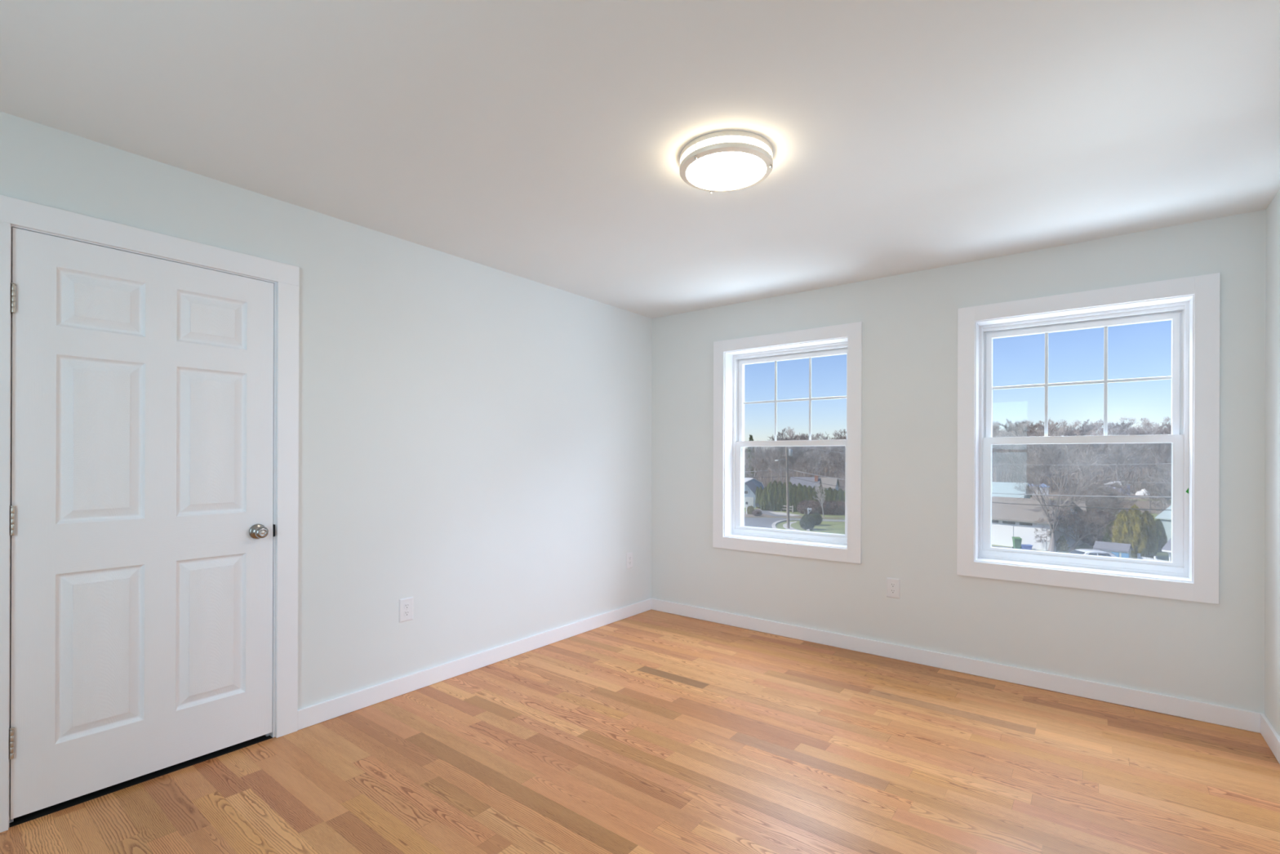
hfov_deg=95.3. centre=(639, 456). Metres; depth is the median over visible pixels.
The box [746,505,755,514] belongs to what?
shrub
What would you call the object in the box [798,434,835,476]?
bare tree
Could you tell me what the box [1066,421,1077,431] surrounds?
bare tree
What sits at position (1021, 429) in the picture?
bare tree
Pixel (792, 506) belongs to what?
rail fence
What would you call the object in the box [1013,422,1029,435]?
bare tree
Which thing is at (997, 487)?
house
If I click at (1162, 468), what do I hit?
bare tree
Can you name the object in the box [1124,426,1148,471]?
bare tree
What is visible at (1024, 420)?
bare tree
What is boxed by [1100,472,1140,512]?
bare tree
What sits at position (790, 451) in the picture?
utility pole
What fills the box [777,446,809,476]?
bare tree
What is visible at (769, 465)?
bare tree
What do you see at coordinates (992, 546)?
lane
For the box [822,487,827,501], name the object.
arborvitae
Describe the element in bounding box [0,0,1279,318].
ceiling
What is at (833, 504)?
bush
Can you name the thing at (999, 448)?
bare tree
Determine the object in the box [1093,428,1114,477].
bare tree
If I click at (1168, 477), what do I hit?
bare tree
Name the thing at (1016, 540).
wheelie bin
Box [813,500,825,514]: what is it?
bush
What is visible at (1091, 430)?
bare tree
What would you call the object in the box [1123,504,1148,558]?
evergreen
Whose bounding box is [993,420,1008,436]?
bare tree
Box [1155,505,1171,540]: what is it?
house
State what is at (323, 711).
baseboard
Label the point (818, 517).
round bush
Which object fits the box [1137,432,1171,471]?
bare tree
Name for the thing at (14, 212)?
trim
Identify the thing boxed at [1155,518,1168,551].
evergreen
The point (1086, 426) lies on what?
bare tree
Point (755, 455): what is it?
bare tree
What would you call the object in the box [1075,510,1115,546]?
bush
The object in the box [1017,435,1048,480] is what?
bare tree
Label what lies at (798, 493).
arborvitae
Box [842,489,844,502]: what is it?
arborvitae
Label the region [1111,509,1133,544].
evergreen
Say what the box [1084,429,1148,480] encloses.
bare tree
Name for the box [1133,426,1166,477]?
bare tree
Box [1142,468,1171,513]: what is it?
bare tree
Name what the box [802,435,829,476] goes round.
bare tree
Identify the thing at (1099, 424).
bare tree
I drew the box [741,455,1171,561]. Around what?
terrain
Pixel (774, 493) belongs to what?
arborvitae
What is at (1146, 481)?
bare tree
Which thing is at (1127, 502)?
bare tree
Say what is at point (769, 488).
arborvitae
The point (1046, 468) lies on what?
bare tree
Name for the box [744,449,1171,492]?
undergrowth
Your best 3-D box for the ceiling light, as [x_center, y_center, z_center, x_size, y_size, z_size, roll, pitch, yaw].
[0.331,-1.127,2.253,0.356,0.071,0.356,0,0,10]
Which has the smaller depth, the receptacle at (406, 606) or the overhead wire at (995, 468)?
the receptacle at (406, 606)
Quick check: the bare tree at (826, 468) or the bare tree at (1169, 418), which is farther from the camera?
the bare tree at (1169, 418)
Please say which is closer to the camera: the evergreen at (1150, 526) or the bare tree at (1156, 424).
the evergreen at (1150, 526)
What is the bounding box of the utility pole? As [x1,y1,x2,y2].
[774,446,792,528]
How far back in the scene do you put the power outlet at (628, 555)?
4.66 m
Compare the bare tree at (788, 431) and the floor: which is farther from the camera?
the bare tree at (788, 431)
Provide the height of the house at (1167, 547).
4.990 m
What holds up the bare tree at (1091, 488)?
on the terrain
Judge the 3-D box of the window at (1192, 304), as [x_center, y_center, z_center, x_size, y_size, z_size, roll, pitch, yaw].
[2.406,-0.091,3.229,1.119,1.589,0.223,0,0,38]
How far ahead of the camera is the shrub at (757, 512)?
85.93 m
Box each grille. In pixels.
[743,357,846,440]
[992,326,1171,435]
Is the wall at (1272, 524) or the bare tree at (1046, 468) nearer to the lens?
the wall at (1272, 524)
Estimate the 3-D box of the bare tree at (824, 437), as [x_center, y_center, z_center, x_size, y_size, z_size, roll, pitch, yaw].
[75.920,-1.662,236.375,12.723,17.290,8.712,0,0,26]
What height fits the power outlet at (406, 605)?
0.125 m
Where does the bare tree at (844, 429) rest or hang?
on the terrain
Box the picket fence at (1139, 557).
[1137,553,1168,561]
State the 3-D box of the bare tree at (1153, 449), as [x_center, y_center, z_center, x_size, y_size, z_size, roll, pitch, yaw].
[160.426,2.475,181.530,6.130,11.760,8.254,0,0,22]
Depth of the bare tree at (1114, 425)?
256.74 m
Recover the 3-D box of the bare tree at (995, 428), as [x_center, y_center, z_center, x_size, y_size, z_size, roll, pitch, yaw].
[166.638,-8.274,273.587,8.739,16.765,11.767,0,0,3]
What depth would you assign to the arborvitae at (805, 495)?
93.08 m
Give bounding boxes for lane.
[991,546,1032,550]
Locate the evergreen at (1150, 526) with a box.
[1141,510,1159,557]
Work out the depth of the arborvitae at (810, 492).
92.83 m
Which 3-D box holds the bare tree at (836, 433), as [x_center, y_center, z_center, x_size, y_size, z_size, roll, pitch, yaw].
[61.699,0.115,182.921,16.536,17.289,9.619,0,0,-44]
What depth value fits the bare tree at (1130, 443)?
176.15 m
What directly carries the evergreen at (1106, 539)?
on the terrain
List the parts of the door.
knob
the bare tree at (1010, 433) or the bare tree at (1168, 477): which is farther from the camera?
the bare tree at (1010, 433)
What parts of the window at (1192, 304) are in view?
screen frame, sash, sash, frame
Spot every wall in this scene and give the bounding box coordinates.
[0,111,652,709]
[650,209,1266,713]
[1264,190,1279,736]
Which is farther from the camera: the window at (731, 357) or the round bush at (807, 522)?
the round bush at (807, 522)
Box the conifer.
[744,434,758,476]
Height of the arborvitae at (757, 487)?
3.852 m
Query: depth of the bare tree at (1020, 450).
160.29 m
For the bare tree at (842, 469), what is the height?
15.026 m
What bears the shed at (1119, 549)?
on the terrain
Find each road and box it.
[741,507,843,519]
[741,517,844,528]
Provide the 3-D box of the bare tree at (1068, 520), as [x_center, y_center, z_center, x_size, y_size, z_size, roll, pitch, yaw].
[40.754,6.256,54.351,7.150,5.602,6.198,0,0,6]
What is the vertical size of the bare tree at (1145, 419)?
18.078 m
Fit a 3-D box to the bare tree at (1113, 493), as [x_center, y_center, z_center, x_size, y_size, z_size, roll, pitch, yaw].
[53.230,5.570,66.677,4.665,7.006,4.555,0,0,-21]
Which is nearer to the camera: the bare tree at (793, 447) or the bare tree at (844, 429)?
the bare tree at (844, 429)
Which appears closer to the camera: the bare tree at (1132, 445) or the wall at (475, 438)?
the wall at (475, 438)
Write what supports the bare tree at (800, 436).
on the terrain
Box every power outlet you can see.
[399,596,413,622]
[626,551,632,568]
[886,577,900,598]
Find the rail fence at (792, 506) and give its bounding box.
[780,504,793,512]
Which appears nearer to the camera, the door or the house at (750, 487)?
the door
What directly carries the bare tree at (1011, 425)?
on the terrain
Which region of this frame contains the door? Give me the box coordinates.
[8,227,273,818]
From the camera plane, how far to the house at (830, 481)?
121.38 m
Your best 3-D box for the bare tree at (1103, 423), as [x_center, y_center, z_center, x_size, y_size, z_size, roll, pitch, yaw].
[200.969,-6.626,248.319,9.630,17.002,10.523,0,0,17]
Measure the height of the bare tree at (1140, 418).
17.495 m
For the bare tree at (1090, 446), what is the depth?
157.94 m
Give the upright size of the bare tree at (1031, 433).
16.181 m
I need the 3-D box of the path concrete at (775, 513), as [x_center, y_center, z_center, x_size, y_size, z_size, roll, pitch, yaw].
[21.781,8.807,89.501,6.486,0.250,4.276,0,0,38]
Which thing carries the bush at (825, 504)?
on the terrain
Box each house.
[741,480,757,507]
[790,475,822,488]
[820,477,839,490]
[991,481,1031,498]
[1072,500,1086,511]
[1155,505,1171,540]
[1161,537,1171,561]
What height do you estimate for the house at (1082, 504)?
4.690 m
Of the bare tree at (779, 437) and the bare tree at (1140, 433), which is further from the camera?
the bare tree at (1140, 433)
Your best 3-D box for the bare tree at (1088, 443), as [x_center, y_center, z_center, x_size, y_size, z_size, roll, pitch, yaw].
[128.894,2.053,168.195,9.694,14.084,6.796,0,0,-35]
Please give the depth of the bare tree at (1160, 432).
231.83 m
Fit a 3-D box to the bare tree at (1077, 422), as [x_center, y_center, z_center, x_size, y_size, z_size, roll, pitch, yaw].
[181.184,-6.647,244.925,10.060,18.081,17.293,0,0,-12]
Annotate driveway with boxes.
[759,509,786,516]
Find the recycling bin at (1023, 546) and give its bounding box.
[1020,543,1032,550]
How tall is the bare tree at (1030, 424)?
16.079 m
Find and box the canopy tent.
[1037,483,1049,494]
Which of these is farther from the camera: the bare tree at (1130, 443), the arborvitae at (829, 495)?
the bare tree at (1130, 443)
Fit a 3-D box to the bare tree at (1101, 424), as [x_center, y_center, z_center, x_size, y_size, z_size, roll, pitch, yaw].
[213.125,-9.067,273.840,7.907,16.385,11.277,0,0,36]
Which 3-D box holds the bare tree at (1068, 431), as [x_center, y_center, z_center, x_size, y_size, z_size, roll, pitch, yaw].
[144.907,-2.286,196.936,9.403,18.661,13.732,0,0,-24]
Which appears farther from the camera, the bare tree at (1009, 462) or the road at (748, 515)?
the bare tree at (1009, 462)
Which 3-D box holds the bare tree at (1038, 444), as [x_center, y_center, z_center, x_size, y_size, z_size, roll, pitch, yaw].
[100.856,2.627,149.296,9.386,13.372,6.970,0,0,27]
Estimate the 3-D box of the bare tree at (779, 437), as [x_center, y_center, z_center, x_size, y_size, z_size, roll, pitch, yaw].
[36.632,2.018,151.545,13.552,14.170,7.884,0,0,-3]
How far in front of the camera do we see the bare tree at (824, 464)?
160.70 m
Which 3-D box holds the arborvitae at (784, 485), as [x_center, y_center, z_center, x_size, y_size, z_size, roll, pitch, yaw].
[23.452,6.409,94.623,2.145,4.956,2.022,0,0,8]
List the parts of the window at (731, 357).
screen frame, frame, sash, sash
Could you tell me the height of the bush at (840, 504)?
2.563 m
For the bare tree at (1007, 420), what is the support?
on the terrain
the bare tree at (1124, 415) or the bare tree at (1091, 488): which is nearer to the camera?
the bare tree at (1091, 488)
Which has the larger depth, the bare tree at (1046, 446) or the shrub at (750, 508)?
the bare tree at (1046, 446)
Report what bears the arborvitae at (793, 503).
on the terrain
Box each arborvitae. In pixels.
[755,485,759,507]
[757,485,762,502]
[759,487,768,510]
[765,481,773,511]
[770,480,778,511]
[774,480,783,511]
[780,481,786,511]
[788,480,792,511]
[790,484,797,511]
[795,482,803,511]
[800,484,808,502]
[806,484,813,501]
[811,486,817,501]
[816,485,822,501]
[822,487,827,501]
[826,486,834,502]
[832,488,838,502]
[837,488,844,502]
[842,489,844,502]
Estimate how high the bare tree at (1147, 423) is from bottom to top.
17.405 m
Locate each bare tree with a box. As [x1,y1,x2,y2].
[744,446,771,479]
[746,447,768,484]
[752,437,805,484]
[753,428,796,480]
[757,446,795,481]
[765,426,794,476]
[768,465,784,479]
[773,446,795,478]
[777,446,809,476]
[793,446,809,476]
[794,446,809,476]
[796,432,818,454]
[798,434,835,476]
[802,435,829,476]
[814,432,824,458]
[814,445,841,476]
[817,445,835,476]
[818,445,835,472]
[819,431,840,472]
[820,428,846,475]
[820,430,845,477]
[830,445,843,484]
[836,437,845,488]
[991,418,1120,551]
[991,434,1024,481]
[991,444,1004,470]
[991,444,1011,481]
[992,425,999,436]
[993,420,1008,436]
[996,433,1055,478]
[996,445,1024,482]
[998,429,1022,459]
[999,422,1017,444]
[1000,418,1015,431]
[1003,431,1026,481]
[1005,422,1030,435]
[1007,418,1029,435]
[1007,449,1025,482]
[1008,449,1066,477]
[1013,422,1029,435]
[1013,444,1053,482]
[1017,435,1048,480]
[1021,431,1066,493]
[1022,429,1064,485]
[1025,426,1062,492]
[1029,422,1039,428]
[1029,424,1044,435]
[1029,444,1057,481]
[1034,496,1122,551]
[1048,419,1070,435]
[1052,427,1081,492]
[1054,433,1071,488]
[1059,429,1109,492]
[1060,426,1086,475]
[1062,488,1119,516]
[1065,419,1082,435]
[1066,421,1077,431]
[1069,480,1116,514]
[1070,418,1097,434]
[1070,443,1101,487]
[1073,423,1093,435]
[1074,426,1087,435]
[1074,445,1102,489]
[1075,475,1128,511]
[1077,488,1136,516]
[1080,431,1112,475]
[1080,484,1140,517]
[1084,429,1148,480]
[1088,428,1102,451]
[1089,422,1102,444]
[1091,421,1103,432]
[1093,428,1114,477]
[1096,422,1119,435]
[1096,422,1121,434]
[1100,422,1115,445]
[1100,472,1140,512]
[1101,422,1125,444]
[1101,434,1137,480]
[1102,443,1135,480]
[1111,427,1126,435]
[1115,417,1147,430]
[1115,420,1133,431]
[1116,447,1143,482]
[1119,415,1142,431]
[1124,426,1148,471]
[1125,443,1159,488]
[1127,443,1151,484]
[1129,443,1150,475]
[1130,427,1151,473]
[1131,417,1151,432]
[1132,471,1159,511]
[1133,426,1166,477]
[1135,417,1151,430]
[1135,452,1171,474]
[1135,475,1171,515]
[1136,459,1171,507]
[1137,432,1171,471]
[1140,443,1171,488]
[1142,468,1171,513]
[1143,422,1160,470]
[1145,422,1161,449]
[1148,448,1168,470]
[1154,416,1171,433]
[1155,424,1171,454]
[1160,474,1171,511]
[1162,429,1171,448]
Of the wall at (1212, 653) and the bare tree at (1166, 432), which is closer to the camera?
the wall at (1212, 653)
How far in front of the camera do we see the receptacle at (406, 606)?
3.15 m
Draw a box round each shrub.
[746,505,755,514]
[751,509,762,515]
[1056,534,1068,551]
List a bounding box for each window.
[712,321,862,564]
[956,272,1220,604]
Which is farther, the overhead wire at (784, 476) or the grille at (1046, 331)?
the overhead wire at (784, 476)
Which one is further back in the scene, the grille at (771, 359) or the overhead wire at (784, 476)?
the overhead wire at (784, 476)
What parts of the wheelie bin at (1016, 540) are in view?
lid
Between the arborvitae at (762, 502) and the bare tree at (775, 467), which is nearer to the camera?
the arborvitae at (762, 502)
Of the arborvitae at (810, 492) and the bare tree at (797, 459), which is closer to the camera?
the arborvitae at (810, 492)
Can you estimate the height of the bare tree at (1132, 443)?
14.004 m
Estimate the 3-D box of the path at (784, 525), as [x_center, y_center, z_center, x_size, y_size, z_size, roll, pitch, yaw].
[19.143,8.848,73.730,2.118,0.250,12.022,0,0,11]
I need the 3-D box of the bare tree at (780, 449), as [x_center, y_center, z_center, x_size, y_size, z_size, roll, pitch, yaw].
[33.769,0.870,145.771,9.360,16.526,10.229,0,0,-43]
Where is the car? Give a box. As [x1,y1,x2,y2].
[1068,548,1118,557]
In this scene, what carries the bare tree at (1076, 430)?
on the terrain
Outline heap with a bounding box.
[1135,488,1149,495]
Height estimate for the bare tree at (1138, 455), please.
14.154 m
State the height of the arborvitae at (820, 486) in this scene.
4.398 m
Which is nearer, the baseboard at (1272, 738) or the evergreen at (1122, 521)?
the baseboard at (1272, 738)
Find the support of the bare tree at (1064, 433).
on the terrain
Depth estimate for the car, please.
43.84 m
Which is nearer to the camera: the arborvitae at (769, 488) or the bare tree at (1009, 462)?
the arborvitae at (769, 488)
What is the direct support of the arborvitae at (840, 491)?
on the terrain
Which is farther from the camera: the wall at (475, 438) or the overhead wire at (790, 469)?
the overhead wire at (790, 469)
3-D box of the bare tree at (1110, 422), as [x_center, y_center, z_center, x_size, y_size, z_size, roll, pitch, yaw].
[195.801,-5.987,245.429,9.098,17.453,12.250,0,0,9]
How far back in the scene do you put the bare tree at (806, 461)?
170.69 m
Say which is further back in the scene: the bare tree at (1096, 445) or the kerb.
the bare tree at (1096, 445)
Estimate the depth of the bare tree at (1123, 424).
254.93 m
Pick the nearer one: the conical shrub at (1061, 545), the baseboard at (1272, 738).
the baseboard at (1272, 738)
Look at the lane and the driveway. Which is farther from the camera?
the driveway
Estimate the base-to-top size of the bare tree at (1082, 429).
14.886 m
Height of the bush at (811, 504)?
2.563 m
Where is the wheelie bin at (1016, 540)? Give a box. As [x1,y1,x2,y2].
[1012,536,1022,549]
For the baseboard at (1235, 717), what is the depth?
3.36 m
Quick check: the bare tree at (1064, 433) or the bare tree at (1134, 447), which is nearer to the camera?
the bare tree at (1064, 433)
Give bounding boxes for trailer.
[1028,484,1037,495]
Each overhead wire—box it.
[745,475,786,477]
[790,469,1171,497]
[790,476,1171,510]
[805,446,1171,465]
[995,468,1171,483]
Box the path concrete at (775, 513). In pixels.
[768,511,801,515]
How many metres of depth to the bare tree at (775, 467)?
149.37 m
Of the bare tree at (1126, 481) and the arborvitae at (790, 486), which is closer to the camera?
the bare tree at (1126, 481)
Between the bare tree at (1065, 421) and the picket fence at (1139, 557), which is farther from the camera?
the bare tree at (1065, 421)
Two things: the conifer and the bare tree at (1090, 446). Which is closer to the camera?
the bare tree at (1090, 446)
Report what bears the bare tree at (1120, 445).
on the terrain
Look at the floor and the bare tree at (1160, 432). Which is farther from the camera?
the bare tree at (1160, 432)
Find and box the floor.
[0,609,1279,853]
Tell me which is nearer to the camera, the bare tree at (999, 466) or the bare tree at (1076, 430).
the bare tree at (1076, 430)
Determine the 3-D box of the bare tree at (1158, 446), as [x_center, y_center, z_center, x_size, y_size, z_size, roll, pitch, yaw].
[149.378,1.132,167.010,11.057,16.064,7.752,0,0,37]
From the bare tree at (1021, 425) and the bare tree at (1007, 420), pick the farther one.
the bare tree at (1007, 420)
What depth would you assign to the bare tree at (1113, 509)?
70.81 m
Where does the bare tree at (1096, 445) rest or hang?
on the terrain
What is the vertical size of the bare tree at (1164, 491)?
7.006 m
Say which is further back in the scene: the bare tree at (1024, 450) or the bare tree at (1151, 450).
the bare tree at (1151, 450)
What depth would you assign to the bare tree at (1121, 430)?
239.16 m
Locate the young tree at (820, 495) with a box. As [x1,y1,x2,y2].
[813,480,826,517]
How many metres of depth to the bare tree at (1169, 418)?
260.94 m
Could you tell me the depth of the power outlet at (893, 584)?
3.71 m
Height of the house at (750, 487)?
4.740 m
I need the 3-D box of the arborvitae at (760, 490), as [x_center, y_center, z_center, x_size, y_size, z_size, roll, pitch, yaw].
[20.736,6.814,100.278,1.166,3.996,1.099,0,0,-19]
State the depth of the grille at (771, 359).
4.40 m
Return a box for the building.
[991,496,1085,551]
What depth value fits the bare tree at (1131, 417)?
283.77 m
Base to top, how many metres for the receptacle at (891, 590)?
0.028 m
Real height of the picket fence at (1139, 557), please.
1.500 m
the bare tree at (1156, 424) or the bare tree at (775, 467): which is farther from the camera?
the bare tree at (1156, 424)
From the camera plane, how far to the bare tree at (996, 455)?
172.66 m
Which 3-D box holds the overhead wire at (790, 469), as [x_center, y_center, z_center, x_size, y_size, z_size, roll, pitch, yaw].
[23.622,2.075,49.482,0.055,1.189,45.302,0,0,-14]
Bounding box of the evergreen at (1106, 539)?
[1102,519,1115,542]
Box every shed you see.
[1093,541,1133,558]
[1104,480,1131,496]
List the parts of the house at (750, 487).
garage door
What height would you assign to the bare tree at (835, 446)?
16.652 m
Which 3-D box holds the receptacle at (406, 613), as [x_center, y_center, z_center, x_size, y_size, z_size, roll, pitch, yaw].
[-1.258,0.843,3.147,0.002,0.028,0.034,0,0,38]
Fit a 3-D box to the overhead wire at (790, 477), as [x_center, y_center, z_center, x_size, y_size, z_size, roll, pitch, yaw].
[23.631,2.872,49.482,0.048,0.976,45.295,0,0,-14]
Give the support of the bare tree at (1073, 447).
on the terrain
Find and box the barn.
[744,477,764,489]
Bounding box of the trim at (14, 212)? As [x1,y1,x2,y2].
[0,195,299,832]
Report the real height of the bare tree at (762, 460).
12.552 m
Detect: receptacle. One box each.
[404,603,409,608]
[404,610,409,616]
[889,588,895,593]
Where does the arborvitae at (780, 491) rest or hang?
on the terrain
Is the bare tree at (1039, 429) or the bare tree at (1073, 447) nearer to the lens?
the bare tree at (1073, 447)
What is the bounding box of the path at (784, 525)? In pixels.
[782,520,800,530]
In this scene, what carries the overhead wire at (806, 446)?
attached to the utility pole
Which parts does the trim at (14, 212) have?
strike plate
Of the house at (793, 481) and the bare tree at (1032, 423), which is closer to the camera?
the house at (793, 481)
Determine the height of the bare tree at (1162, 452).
13.977 m
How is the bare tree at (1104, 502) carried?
on the terrain
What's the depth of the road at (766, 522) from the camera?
79.09 m
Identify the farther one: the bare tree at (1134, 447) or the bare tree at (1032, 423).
the bare tree at (1032, 423)
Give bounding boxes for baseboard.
[297,598,651,729]
[651,598,1260,733]
[1260,712,1279,764]
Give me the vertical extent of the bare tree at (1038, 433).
17.164 m
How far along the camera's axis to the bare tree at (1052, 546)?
54.48 m
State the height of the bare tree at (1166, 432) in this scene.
17.073 m
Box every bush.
[796,499,809,514]
[799,513,816,529]
[807,499,818,514]
[812,512,822,525]
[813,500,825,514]
[821,500,831,514]
[827,500,840,515]
[834,500,844,515]
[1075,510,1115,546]
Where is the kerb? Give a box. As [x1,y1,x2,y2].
[771,519,844,528]
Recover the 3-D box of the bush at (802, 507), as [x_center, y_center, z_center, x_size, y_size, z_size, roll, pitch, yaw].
[25.555,7.805,90.243,2.599,2.554,2.746,0,0,38]
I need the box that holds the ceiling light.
[679,130,773,194]
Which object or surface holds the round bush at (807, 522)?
on the terrain
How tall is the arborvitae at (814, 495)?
4.349 m
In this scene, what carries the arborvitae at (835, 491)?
on the terrain
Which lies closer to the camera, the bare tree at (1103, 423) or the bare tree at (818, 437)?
the bare tree at (818, 437)
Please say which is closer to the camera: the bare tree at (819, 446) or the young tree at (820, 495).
the young tree at (820, 495)
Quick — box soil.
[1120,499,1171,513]
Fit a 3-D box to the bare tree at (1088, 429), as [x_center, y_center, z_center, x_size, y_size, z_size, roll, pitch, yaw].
[185.877,-5.989,248.245,9.487,16.750,10.367,0,0,-12]

